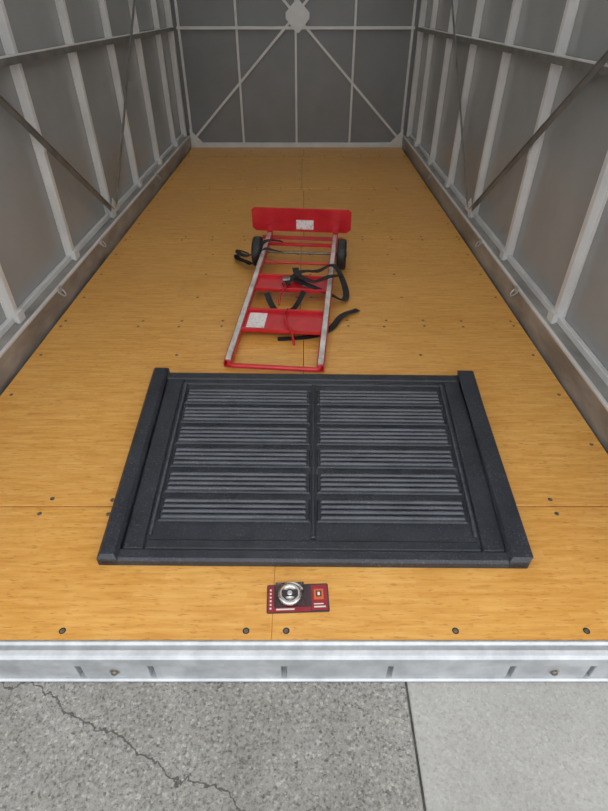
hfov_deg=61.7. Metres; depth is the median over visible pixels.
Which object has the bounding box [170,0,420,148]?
wall
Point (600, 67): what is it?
braces
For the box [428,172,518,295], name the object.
rings
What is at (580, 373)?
bottom side rail
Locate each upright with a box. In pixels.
[0,0,186,323]
[406,0,607,323]
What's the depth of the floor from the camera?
2.13 m
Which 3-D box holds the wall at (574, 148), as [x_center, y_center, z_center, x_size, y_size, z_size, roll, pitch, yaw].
[1.222,-2.121,2.887,0.015,2.550,5.840,0,38,0]
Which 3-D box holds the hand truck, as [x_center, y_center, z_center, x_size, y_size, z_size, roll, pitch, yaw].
[-0.079,-0.696,2.736,0.759,0.298,1.422,0,38,0]
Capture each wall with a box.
[0,0,180,324]
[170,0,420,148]
[412,0,607,369]
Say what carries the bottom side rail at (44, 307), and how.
attached to the wall at (31, 247)
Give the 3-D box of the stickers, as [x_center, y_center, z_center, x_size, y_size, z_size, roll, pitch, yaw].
[1.172,-1.309,2.650,0.004,0.050,0.026,0,38,0]
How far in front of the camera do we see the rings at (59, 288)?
2.72 m
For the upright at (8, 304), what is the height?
2.450 m
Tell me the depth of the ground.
1.25 m
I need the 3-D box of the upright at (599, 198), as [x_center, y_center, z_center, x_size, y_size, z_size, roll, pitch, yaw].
[1.186,-2.144,2.836,0.056,2.450,5.790,0,38,0]
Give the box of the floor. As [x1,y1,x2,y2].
[0,147,607,639]
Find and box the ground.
[0,682,607,810]
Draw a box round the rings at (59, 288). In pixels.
[57,172,160,295]
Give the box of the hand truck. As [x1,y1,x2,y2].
[224,207,359,371]
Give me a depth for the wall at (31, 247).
2.97 m
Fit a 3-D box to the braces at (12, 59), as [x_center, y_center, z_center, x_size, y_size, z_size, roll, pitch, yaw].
[-1.350,-2.202,2.791,0.068,2.303,5.790,0,38,0]
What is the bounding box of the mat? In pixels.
[96,367,532,568]
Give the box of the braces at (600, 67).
[417,0,607,216]
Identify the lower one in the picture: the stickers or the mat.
the mat
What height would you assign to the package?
0.022 m
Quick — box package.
[267,582,329,613]
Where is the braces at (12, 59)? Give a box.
[0,0,173,216]

